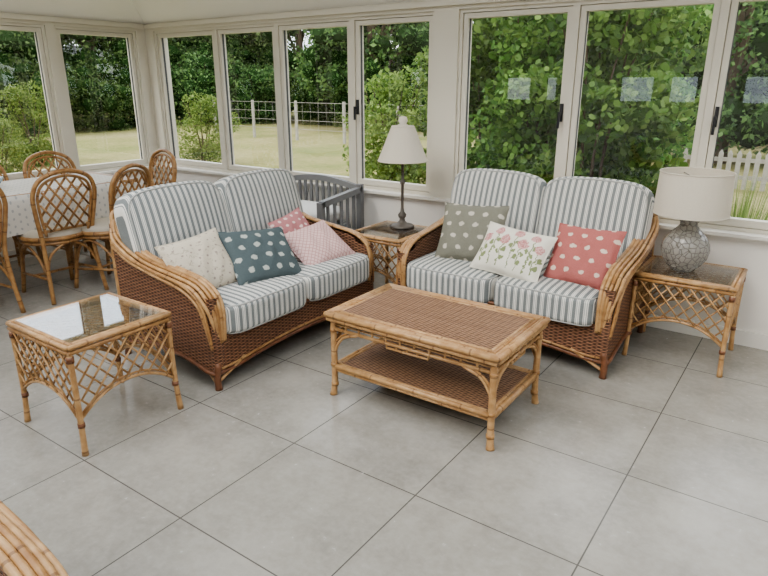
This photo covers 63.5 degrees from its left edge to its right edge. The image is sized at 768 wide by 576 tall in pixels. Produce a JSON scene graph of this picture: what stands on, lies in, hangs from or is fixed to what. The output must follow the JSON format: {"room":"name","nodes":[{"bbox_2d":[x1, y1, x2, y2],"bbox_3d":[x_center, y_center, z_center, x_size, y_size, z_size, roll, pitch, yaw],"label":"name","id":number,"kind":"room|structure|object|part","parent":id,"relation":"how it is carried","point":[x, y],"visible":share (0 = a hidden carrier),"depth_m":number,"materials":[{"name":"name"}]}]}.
{"room":"conservatory","nodes":[
{"label":"conservatory","id":0,"kind":"room"},
{"bbox_2d":[0,12,160,251],"bbox_3d":[-4.385,-0.750,3.623,0.160,2.080,6.970,12,22,33],"label":"wall","id":1,"kind":"structure","parent":0,"point":[49,29],"depth_m":5.58,"materials":[{"name":"paint"}]},
{"bbox_2d":[0,22,66,180],"bbox_3d":[-3.150,-1.538,5.184,0.090,1.270,0.780,12,22,33],"label":"window","id":2,"kind":"structure","parent":1,"relation":"in","point":[39,33],"depth_m":5.37,"materials":[{"name":"paint"}]},
{"bbox_2d":[0,240,102,262],"bbox_3d":[-4.318,0.212,3.880,0.016,0.090,6.950,12,22,33],"label":"baseboard","id":3,"kind":"structure","parent":1,"relation":"attached to","point":[49,249],"depth_m":5.49,"materials":[{"name":"paint"}]},
{"bbox_2d":[54,26,149,171],"bbox_3d":[-2.653,-1.761,5.855,0.090,1.270,0.790,12,22,33],"label":"window","id":4,"kind":"structure","parent":1,"relation":"in","point":[144,159],"depth_m":5.95,"materials":[{"name":"paint"}]},
{"bbox_2d":[97,165,157,174],"bbox_3d":[-4.325,-0.345,3.678,0.085,0.045,6.915,12,22,33],"label":"trim","id":5,"kind":"structure","parent":1,"relation":"attached to","point":[112,172],"depth_m":5.98,"materials":[{"name":"paint"}]},
{"bbox_2d":[0,0,423,23],"bbox_3d":[-0.875,-1.346,0.825,8.520,1.025,7.070,12,22,33],"label":"ceiling","id":6,"kind":"structure","parent":0,"point":[128,11],"depth_m":5.25,"materials":[{"name":"paint"}]},
{"bbox_2d":[0,241,767,575],"bbox_3d":[-0.875,1.071,1.628,8.820,0.120,7.370,12,22,33],"label":"floor","id":7,"kind":"structure","parent":0,"point":[658,466],"depth_m":2.50,"materials":[{"name":"tile"}]},
{"bbox_2d":[0,188,25,312],"bbox_3d":[-2.712,-0.262,3.994,0.526,0.923,0.471,13,23,35],"label":"dining chair","id":8,"kind":"object","parent":7,"relation":"on","point":[7,269],"visible":1,"depth_m":4.04,"materials":[{"name":"wicker"}]},
{"bbox_2d":[0,165,45,275],"bbox_3d":[-2.996,-0.528,4.797,0.526,0.923,0.471,12,22,33],"label":"dining chair","id":9,"kind":"object","parent":7,"relation":"on","point":[2,170],"visible":0.19,"depth_m":4.97,"materials":[{"name":"wicker"}]},
{"bbox_2d":[0,500,68,575],"bbox_3d":[-1.153,0.673,1.161,0.860,0.939,0.826,12,22,33],"label":"wicker armchair","id":10,"kind":"object","parent":7,"relation":"on","point":[22,553],"visible":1,"depth_m":1.29,"materials":[{"name":"wicker"}]},
{"bbox_2d":[17,168,108,304],"bbox_3d":[-2.355,-0.411,4.443,0.526,0.923,0.471,12,22,33],"label":"dining chair","id":11,"kind":"object","parent":7,"relation":"on","point":[70,232],"visible":0.91,"depth_m":4.29,"materials":[{"name":"wicker"}]},
{"bbox_2d":[23,151,111,268],"bbox_3d":[-2.658,-0.680,5.253,0.526,0.923,0.471,12,22,31],"label":"dining chair","id":12,"kind":"object","parent":7,"relation":"on","point":[26,171],"visible":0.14,"depth_m":5.22,"materials":[{"name":"wicker"}]},
{"bbox_2d":[0,171,137,258],"bbox_3d":[-2.751,-0.377,4.614,0.823,0.745,1.806,12,22,33],"label":"dining table","id":13,"kind":"object","parent":7,"relation":"on","point":[17,192],"visible":0.55,"depth_m":4.50,"materials":[{"name":"patterned tablecloth fabric"}]},
{"bbox_2d":[5,292,183,456],"bbox_3d":[-1.296,0.356,2.811,0.505,0.493,0.505,12,22,33],"label":"side table","id":14,"kind":"object","parent":7,"relation":"on","point":[18,328],"visible":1,"depth_m":2.69,"materials":[{"name":"wicker"}]},
{"bbox_2d":[74,163,150,287],"bbox_3d":[-2.039,-0.474,4.635,0.526,0.923,0.471,5,19,14],"label":"dining chair","id":15,"kind":"object","parent":7,"relation":"on","point":[100,230],"visible":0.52,"depth_m":4.48,"materials":[{"name":"wicker"}]},
{"bbox_2d":[149,148,176,185],"bbox_3d":[-2.091,-0.724,5.387,0.471,0.923,0.526,16,24,40],"label":"dining chair","id":16,"kind":"object","parent":7,"relation":"on","point":[173,170],"visible":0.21,"depth_m":5.43,"materials":[{"name":"wicker"}]},
{"bbox_2d":[109,168,373,390],"bbox_3d":[-0.753,-0.168,3.690,0.860,0.939,1.386,12,22,33],"label":"wicker sofa","id":17,"kind":"object","parent":7,"relation":"on","point":[218,330],"visible":0.74,"depth_m":3.34,"materials":[{"name":"wicker"}]},
{"bbox_2d":[114,180,229,258],"bbox_3d":[-1.173,-0.332,3.528,0.198,0.522,0.658,-5,12,37],"label":"cushion","id":18,"kind":"object","parent":17,"relation":"on","point":[147,218],"depth_m":3.38,"materials":[{"name":"fabric"}]},
{"bbox_2d":[154,228,236,287],"bbox_3d":[-0.966,-0.124,3.275,0.216,0.312,0.400,15,23,37],"label":"throw pillow","id":19,"kind":"object","parent":17,"relation":"on","point":[204,254],"visible":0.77,"depth_m":3.24,"materials":[{"name":"beige fabric"}]},
{"bbox_2d":[214,168,301,231],"bbox_3d":[-0.799,-0.500,4.032,0.198,0.522,0.658,-5,12,37],"label":"cushion","id":20,"kind":"object","parent":17,"relation":"on","point":[251,200],"depth_m":3.90,"materials":[{"name":"fabric"}]},
{"bbox_2d":[218,226,301,285],"bbox_3d":[-0.691,-0.184,3.503,0.465,0.298,0.262,-17,25,-42],"label":"throw pillow","id":21,"kind":"object","parent":17,"relation":"on","point":[263,254],"visible":0.86,"depth_m":3.43,"materials":[{"name":"teal fabric"}]},
{"bbox_2d":[216,275,305,332],"bbox_3d":[-0.861,0.032,3.448,0.700,0.182,0.594,12,22,33],"label":"seat cushion","id":22,"kind":"object","parent":17,"relation":"on","point":[245,308],"depth_m":3.23,"materials":[{"name":"fabric"}]},
{"bbox_2d":[267,207,309,256],"bbox_3d":[-0.558,-0.342,3.932,0.173,0.287,0.340,11,21,30],"label":"throw pillow","id":23,"kind":"object","parent":17,"relation":"on","point":[295,220],"visible":0.3,"depth_m":3.90,"materials":[{"name":"pink fabric"}]},
{"bbox_2d":[284,220,355,264],"bbox_3d":[-0.416,-0.268,3.851,0.272,0.219,0.419,14,23,37],"label":"throw pillow","id":24,"kind":"object","parent":17,"relation":"on","point":[316,243],"visible":0.92,"depth_m":3.78,"materials":[{"name":"pink fabric"}]},
{"bbox_2d":[295,253,368,299],"bbox_3d":[-0.517,-0.122,3.912,0.700,0.182,0.594,12,22,33],"label":"seat cushion","id":25,"kind":"object","parent":17,"relation":"on","point":[328,279],"depth_m":3.68,"materials":[{"name":"fabric"}]},
{"bbox_2d":[293,174,363,229],"bbox_3d":[-0.659,-0.504,4.983,0.864,0.755,0.514,12,22,33],"label":"bench","id":26,"kind":"object","parent":7,"relation":"on","point":[327,209],"visible":0.24,"depth_m":4.85,"materials":[{"name":"grey paint"}]},
{"bbox_2d":[301,200,343,222],"bbox_3d":[-0.640,-0.603,4.923,0.660,0.156,0.380,12,22,33],"label":"mattress","id":27,"kind":"object","parent":26,"relation":"on","point":[309,207],"depth_m":4.76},
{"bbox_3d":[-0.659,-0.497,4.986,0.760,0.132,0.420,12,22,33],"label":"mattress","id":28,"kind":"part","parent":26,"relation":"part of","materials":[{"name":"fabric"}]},
{"bbox_2d":[355,221,427,283],"bbox_3d":[0.061,-0.173,4.405,0.455,0.493,0.495,12,22,33],"label":"side table","id":29,"kind":"object","parent":7,"relation":"on","point":[384,234],"visible":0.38,"depth_m":4.30,"materials":[{"name":"wicker"}]},
{"bbox_2d":[377,116,427,229],"bbox_3d":[0.129,-0.796,4.290,0.352,0.760,0.352,12,22,33],"label":"table lamp","id":30,"kind":"object","parent":29,"relation":"on","point":[402,145],"visible":1,"depth_m":4.14,"materials":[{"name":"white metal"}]},
{"bbox_2d":[323,283,550,450],"bbox_3d":[0.240,0.332,2.968,0.917,0.443,0.557,12,22,33],"label":"coffee table","id":31,"kind":"object","parent":7,"relation":"on","point":[454,353],"visible":1,"depth_m":2.84,"materials":[{"name":"wicker"}]},
{"bbox_2d":[396,168,659,379],"bbox_3d":[0.828,-0.183,3.737,1.356,0.939,0.860,12,22,33],"label":"wicker sofa","id":32,"kind":"object","parent":7,"relation":"on","point":[589,324],"visible":0.7,"depth_m":3.54,"materials":[{"name":"fabric"}]},
{"bbox_2d":[406,252,500,302],"bbox_3d":[0.542,-0.108,3.871,0.578,0.182,0.700,12,22,33],"label":"seat cushion","id":33,"kind":"object","parent":32,"relation":"on","point":[424,271],"depth_m":3.60,"materials":[{"name":"fabric"}]},
{"bbox_2d":[434,202,509,260],"bbox_3d":[0.532,-0.335,3.783,0.433,0.349,0.217,10,21,27],"label":"throw pillow","id":34,"kind":"object","parent":32,"relation":"on","point":[465,227],"visible":0.77,"depth_m":3.74,"materials":[{"name":"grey fabric"}]},
{"bbox_2d":[450,168,546,233],"bbox_3d":[0.732,-0.511,4.066,0.643,0.522,0.198,12,7,33],"label":"cushion","id":35,"kind":"object","parent":32,"relation":"on","point":[525,193],"depth_m":3.92,"materials":[{"name":"fabric"}]},
{"bbox_2d":[469,221,557,281],"bbox_3d":[0.727,-0.199,3.516,0.447,0.277,0.207,16,24,40],"label":"throw pillow","id":36,"kind":"object","parent":32,"relation":"on","point":[506,251],"visible":0.98,"depth_m":3.46,"materials":[{"name":"fabric"}]},
{"bbox_2d":[494,258,598,324],"bbox_3d":[1.018,-0.003,3.553,0.578,0.182,0.700,12,22,33],"label":"seat cushion","id":37,"kind":"object","parent":32,"relation":"on","point":[564,302],"depth_m":3.27,"materials":[{"name":"fabric"}]},
{"bbox_2d":[543,223,626,290],"bbox_3d":[1.081,-0.171,3.369,0.385,0.308,0.212,15,24,38],"label":"throw pillow","id":38,"kind":"object","parent":32,"relation":"on","point":[580,255],"visible":0.89,"depth_m":3.31,"materials":[{"name":"fabric"}]},
{"bbox_2d":[536,176,654,260],"bbox_3d":[1.252,-0.396,3.720,0.643,0.522,0.198,12,7,33],"label":"cushion","id":39,"kind":"object","parent":32,"relation":"on","point":[585,202],"depth_m":3.61,"materials":[{"name":"fabric"}]},
{"bbox_2d":[621,255,747,377],"bbox_3d":[1.685,0.135,3.478,0.515,0.493,0.455,12,22,33],"label":"side table","id":40,"kind":"object","parent":7,"relation":"on","point":[645,274],"visible":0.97,"depth_m":3.35,"materials":[{"name":"wicker"}]},
{"bbox_2d":[652,167,735,271],"bbox_3d":[1.640,-0.357,3.329,0.380,0.534,0.380,12,22,33],"label":"table lamp","id":41,"kind":"object","parent":40,"relation":"on","point":[689,195],"visible":1,"depth_m":3.22,"materials":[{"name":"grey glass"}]},
{"bbox_2d":[144,0,767,334],"bbox_3d":[1.175,-0.892,4.050,8.740,2.080,0.160,12,22,33],"label":"wall","id":42,"kind":"structure","parent":0,"point":[753,310],"depth_m":4.36,"materials":[{"name":"paint"}]},
{"bbox_2d":[154,27,225,171],"bbox_3d":[-1.828,-1.794,5.955,0.860,1.270,0.090,12,22,33],"label":"window","id":43,"kind":"structure","parent":42,"relation":"in","point":[160,36],"depth_m":6.03,"materials":[{"name":"paint"}]},
{"bbox_2d":[214,23,282,172],"bbox_3d":[-1.169,-1.648,5.515,0.750,1.270,0.090,12,22,33],"label":"window","id":44,"kind":"structure","parent":42,"relation":"in","point":[220,40],"depth_m":5.57,"materials":[{"name":"paint"}]},
{"bbox_2d":[0,0,518,28],"bbox_3d":[-0.875,-0.855,0.988,8.420,0.030,6.970,12,22,33],"label":"trim","id":45,"kind":"structure","parent":42,"relation":"attached to","point":[448,2],"depth_m":4.98,"materials":[{"name":"paint"}]},
{"bbox_2d":[276,17,353,183],"bbox_3d":[-0.539,-1.508,5.095,0.790,1.270,0.090,12,22,33],"label":"window","id":46,"kind":"structure","parent":42,"relation":"in","point":[281,27],"depth_m":5.11,"materials":[{"name":"paint"}]},
{"bbox_2d":[352,11,433,195],"bbox_3d":[0.071,-1.366,4.665,0.730,1.270,0.130,12,22,33],"label":"window","id":47,"kind":"structure","parent":42,"relation":"in","point":[358,23],"depth_m":4.72,"materials":[{"name":"paint"}]},
{"bbox_2d":[159,165,767,244],"bbox_3d":[1.122,-0.487,4.105,8.420,0.045,0.085,12,22,33],"label":"trim","id":48,"kind":"structure","parent":42,"relation":"attached to","point":[664,227],"depth_m":4.60,"materials":[{"name":"paint"}]},
{"bbox_2d":[454,1,576,178],"bbox_3d":[0.848,-1.193,4.146,0.790,1.270,0.130,12,22,33],"label":"window","id":49,"kind":"structure","parent":42,"relation":"in","point":[467,16],"depth_m":4.04,"materials":[{"name":"paint"}]},
{"bbox_2d":[374,259,767,350],"bbox_3d":[1.133,0.076,4.289,8.400,0.090,0.016,12,22,33],"label":"baseboard","id":50,"kind":"structure","parent":42,"relation":"attached to","point":[742,337],"depth_m":3.73,"materials":[{"name":"paint"}]},
{"bbox_2d":[562,0,725,224],"bbox_3d":[1.512,-1.054,3.727,0.805,1.270,0.090,12,22,33],"label":"window","id":51,"kind":"structure","parent":42,"relation":"in","point":[584,7],"depth_m":3.61,"materials":[{"name":"paint"}]},
{"bbox_2d":[698,0,767,234],"bbox_3d":[2.155,-0.904,3.275,0.795,1.270,0.130,12,22,33],"label":"window","id":52,"kind":"structure","parent":42,"relation":"in","point":[746,225],"depth_m":3.44,"materials":[{"name":"paint"}]},
{"label":"outside","id":53,"kind":"structure","parent":0,"visible":0},
{"bbox_2d":[0,112,767,220],"bbox_3d":[4.534,-3.210,14.895,130.000,0.001,110.000,12,22,33],"label":"lawn","id":54,"kind":"structure","parent":53,"point":[315,151],"depth_m":16.21,"materials":[{"name":"green plant"}]},
{"bbox_2d":[0,118,36,173],"bbox_3d":[-6.112,-2.168,9.917,0.983,1.164,1.027,8,20,22],"label":"shrub","id":55,"kind":"object","parent":54,"relation":"on","point":[5,139],"visible":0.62,"depth_m":9.88,"materials":[{"name":"green plant"}]},
{"bbox_2d":[0,80,54,166],"bbox_3d":[-7.311,-3.393,12.767,1.494,1.694,1.430,5,19,15],"label":"shrub","id":56,"kind":"object","parent":54,"relation":"on","point":[36,145],"visible":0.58,"depth_m":12.58,"materials":[{"name":"green plant"}]},
{"bbox_2d":[0,30,74,117],"bbox_3d":[-12.857,-8.198,21.552,4.160,5.514,5.241,-3,19,-8],"label":"tree","id":57,"kind":"object","parent":54,"relation":"on","point":[17,44],"visible":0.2,"depth_m":19.86,"materials":[{"name":"green plant"}]},
{"bbox_2d":[0,56,79,137],"bbox_3d":[-11.582,-5.924,19.322,3.426,2.435,3.938,6,19,16],"label":"shrub","id":58,"kind":"object","parent":54,"relation":"on","point":[22,72],"visible":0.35,"depth_m":18.91,"materials":[{"name":"green plant"}]},
{"bbox_2d":[34,34,131,125],"bbox_3d":[-11.108,-9.200,23.177,4.673,6.370,4.419,0,18,1],"label":"tree","id":59,"kind":"object","parent":54,"relation":"on","point":[115,68],"visible":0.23,"depth_m":22.41,"materials":[{"name":"green plant"}]},
{"bbox_2d":[36,60,133,131],"bbox_3d":[-10.726,-6.683,21.638,3.905,2.415,3.397,-17,25,-41],"label":"shrub","id":60,"kind":"object","parent":54,"relation":"on","point":[99,107],"visible":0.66,"depth_m":21.25,"materials":[{"name":"green plant"}]},
{"bbox_2d":[95,36,189,116],"bbox_3d":[-10.294,-9.676,25.866,4.785,5.573,4.847,-6,19,-18],"label":"tree","id":61,"kind":"object","parent":54,"relation":"on","point":[174,52],"visible":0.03,"depth_m":25.56,"materials":[{"name":"green plant"}]},
{"bbox_2d":[114,83,176,126],"bbox_3d":[-9.670,-7.401,24.062,3.629,2.244,3.157,4,19,13],"label":"shrub","id":62,"kind":"object","parent":54,"relation":"on","point":[132,123],"visible":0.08,"depth_m":23.52,"materials":[{"name":"green plant"}]},
{"bbox_2d":[168,35,212,117],"bbox_3d":[-9.241,-10.151,28.332,3.710,4.918,4.674,0,18,1],"label":"tree","id":63,"kind":"object","parent":54,"relation":"on","point":[192,43],"visible":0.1,"depth_m":27.51,"materials":[{"name":"green plant"}]},
{"bbox_2d":[176,91,241,162],"bbox_3d":[-3.681,-3.265,12.717,1.307,1.482,1.252,10,21,29],"label":"shrub","id":64,"kind":"object","parent":54,"relation":"on","point":[205,151],"visible":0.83,"depth_m":12.61,"materials":[{"name":"green plant"}]},
{"bbox_2d":[170,50,254,124],"bbox_3d":[-7.523,-8.236,25.546,4.712,2.914,4.099,3,19,9],"label":"shrub","id":65,"kind":"object","parent":54,"relation":"on","point":[197,74],"visible":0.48,"depth_m":24.60,"materials":[{"name":"green plant"}]},
{"bbox_2d":[211,54,269,99],"bbox_3d":[-6.840,-9.035,27.963,4.089,2.907,4.700,-10,21,-27],"label":"shrub","id":66,"kind":"object","parent":54,"relation":"on","point":[228,55],"visible":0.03,"depth_m":27.31,"materials":[{"name":"green plant"}]},
{"bbox_2d":[207,32,290,68],"bbox_3d":[-6.569,-11.408,29.770,4.442,6.404,4.698,9,20,26],"label":"tree","id":67,"kind":"object","parent":54,"relation":"on","point":[235,43],"visible":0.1,"depth_m":28.39,"materials":[{"name":"green plant"}]},
{"bbox_2d":[235,61,266,101],"bbox_3d":[-6.526,-9.019,28.377,3.665,2.605,4.213,6,19,17],"label":"shrub","id":68,"kind":"object","parent":54,"relation":"on","point":[245,62],"visible":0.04,"depth_m":27.94,"materials":[{"name":"green plant"}]},
{"bbox_2d":[230,64,293,123],"bbox_3d":[-5.122,-8.193,26.198,3.384,2.405,3.889,3,19,10],"label":"shrub","id":69,"kind":"object","parent":54,"relation":"on","point":[254,76],"visible":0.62,"depth_m":25.40,"materials":[{"name":"green plant"}]},
{"bbox_2d":[238,29,311,118],"bbox_3d":[-3.804,-11.013,28.217,5.728,6.672,5.802,-6,19,-17],"label":"tree","id":70,"kind":"object","parent":54,"relation":"on","point":[264,44],"visible":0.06,"depth_m":27.04,"materials":[{"name":"green plant"}]},
{"bbox_2d":[257,59,344,125],"bbox_3d":[-2.743,-8.091,25.402,4.403,2.723,3.830,9,20,25],"label":"shrub","id":71,"kind":"object","parent":54,"relation":"on","point":[310,106],"visible":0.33,"depth_m":24.54,"materials":[{"name":"green plant"}]},
{"bbox_2d":[212,100,478,143],"bbox_3d":[-0.235,-4.404,16.726,13.035,1.150,0.086,12,22,33],"label":"wire fence","id":72,"kind":"object","parent":54,"relation":"on","point":[295,111],"visible":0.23,"depth_m":18.21,"materials":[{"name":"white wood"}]},
{"bbox_2d":[291,22,428,125],"bbox_3d":[-0.549,-8.996,21.505,5.182,7.063,4.900,-10,21,-27],"label":"tree","id":73,"kind":"object","parent":54,"relation":"on","point":[326,59],"visible":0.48,"depth_m":20.89,"materials":[{"name":"green plant"}]},
{"bbox_2d":[328,74,392,126],"bbox_3d":[-0.811,-7.313,23.794,3.159,2.246,3.631,-11,21,-30],"label":"shrub","id":74,"kind":"object","parent":54,"relation":"on","point":[341,92],"visible":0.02,"depth_m":23.74,"materials":[{"name":"green plant"}]},
{"bbox_2d":[342,65,427,183],"bbox_3d":[0.074,-2.336,9.250,1.609,1.906,1.681,14,23,35],"label":"shrub","id":75,"kind":"object","parent":54,"relation":"on","point":[389,172],"visible":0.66,"depth_m":8.94,"materials":[{"name":"green plant"}]},
{"bbox_2d":[363,22,427,120],"bbox_3d":[-0.076,-10.031,25.618,4.702,6.408,4.446,-5,19,-15],"label":"tree","id":76,"kind":"object","parent":54,"relation":"on","point":[364,27],"visible":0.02,"depth_m":24.82,"materials":[{"name":"green plant"}]},
{"bbox_2d":[378,77,426,129],"bbox_3d":[1.269,-6.849,22.660,3.356,2.075,2.919,-3,19,-9],"label":"shrub","id":77,"kind":"object","parent":54,"relation":"on","point":[406,86],"visible":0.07,"depth_m":21.77,"materials":[{"name":"green plant"}]},
{"bbox_2d":[391,21,475,79],"bbox_3d":[2.545,-9.824,24.828,5.694,6.548,5.622,0,18,-1],"label":"tree","id":78,"kind":"object","parent":54,"relation":"on","point":[472,21],"visible":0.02,"depth_m":24.22,"materials":[{"name":"green plant"}]},
{"bbox_2d":[414,51,519,132],"bbox_3d":[3.246,-6.581,20.843,4.421,2.734,3.846,-6,19,-17],"label":"shrub","id":79,"kind":"object","parent":54,"relation":"on","point":[423,102],"visible":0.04,"depth_m":20.10,"materials":[{"name":"green plant"}]},
{"bbox_2d":[410,17,556,169],"bbox_3d":[1.330,-2.182,7.722,1.936,2.599,1.857,6,19,19],"label":"bush","id":80,"kind":"object","parent":54,"relation":"on","point":[483,69],"visible":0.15,"depth_m":7.21,"materials":[{"name":"green plant"}]},
{"bbox_2d":[467,12,638,182],"bbox_3d":[1.825,-2.079,6.808,1.902,2.976,2.168,3,19,8],"label":"bush","id":81,"kind":"object","parent":54,"relation":"on","point":[491,141],"visible":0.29,"depth_m":6.44,"materials":[{"name":"green plant"}]},
{"bbox_2d":[490,17,676,151],"bbox_3d":[2.747,-2.937,8.556,2.512,3.516,2.619,-3,19,-8],"label":"bush","id":82,"kind":"object","parent":54,"relation":"on","point":[545,17],"visible":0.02,"depth_m":8.29,"materials":[{"name":"green plant"}]},
{"bbox_2d":[483,5,712,197],"bbox_3d":[2.048,-1.808,6.118,2.076,2.905,2.164,-14,23,-37],"label":"bush","id":83,"kind":"object","parent":54,"relation":"on","point":[658,114],"visible":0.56,"depth_m":5.68,"materials":[{"name":"green plant"}]},
{"bbox_2d":[545,4,713,186],"bbox_3d":[2.809,-2.287,7.433,1.902,2.976,2.168,14,23,37],"label":"bush","id":84,"kind":"object","parent":54,"relation":"on","point":[667,150],"visible":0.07,"depth_m":7.12,"materials":[{"name":"green plant"}]},
{"bbox_2d":[683,35,703,57],"bbox_3d":[9.401,-8.006,20.580,4.931,5.743,4.995,-1,18,-4],"label":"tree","id":85,"kind":"object","parent":54,"relation":"on","point":[695,46],"visible":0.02,"depth_m":19.87,"materials":[{"name":"green plant"}]},
{"bbox_2d":[643,1,767,163],"bbox_3d":[7.411,-5.214,12.335,4.906,5.641,4.843,17,25,42],"label":"tree","id":86,"kind":"object","parent":54,"relation":"on","point":[747,83],"visible":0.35,"depth_m":12.34,"materials":[{"name":"green plant"}]},
{"bbox_2d":[683,148,767,190],"bbox_3d":[7.779,-1.395,8.368,6.960,0.610,0.060,12,22,33],"label":"picket fence","id":87,"kind":"object","parent":54,"relation":"on","point":[720,158],"visible":0.46,"depth_m":9.74,"materials":[{"name":"white wood"}]},
{"bbox_2d":[731,168,767,219],"bbox_3d":[2.488,-0.288,4.351,1.043,1.104,0.983,12,22,33],"label":"ornamental grass","id":88,"kind":"object","parent":54,"relation":"on","point":[746,207],"depth_m":4.36,"materials":[{"name":"green plant"}]}
]}

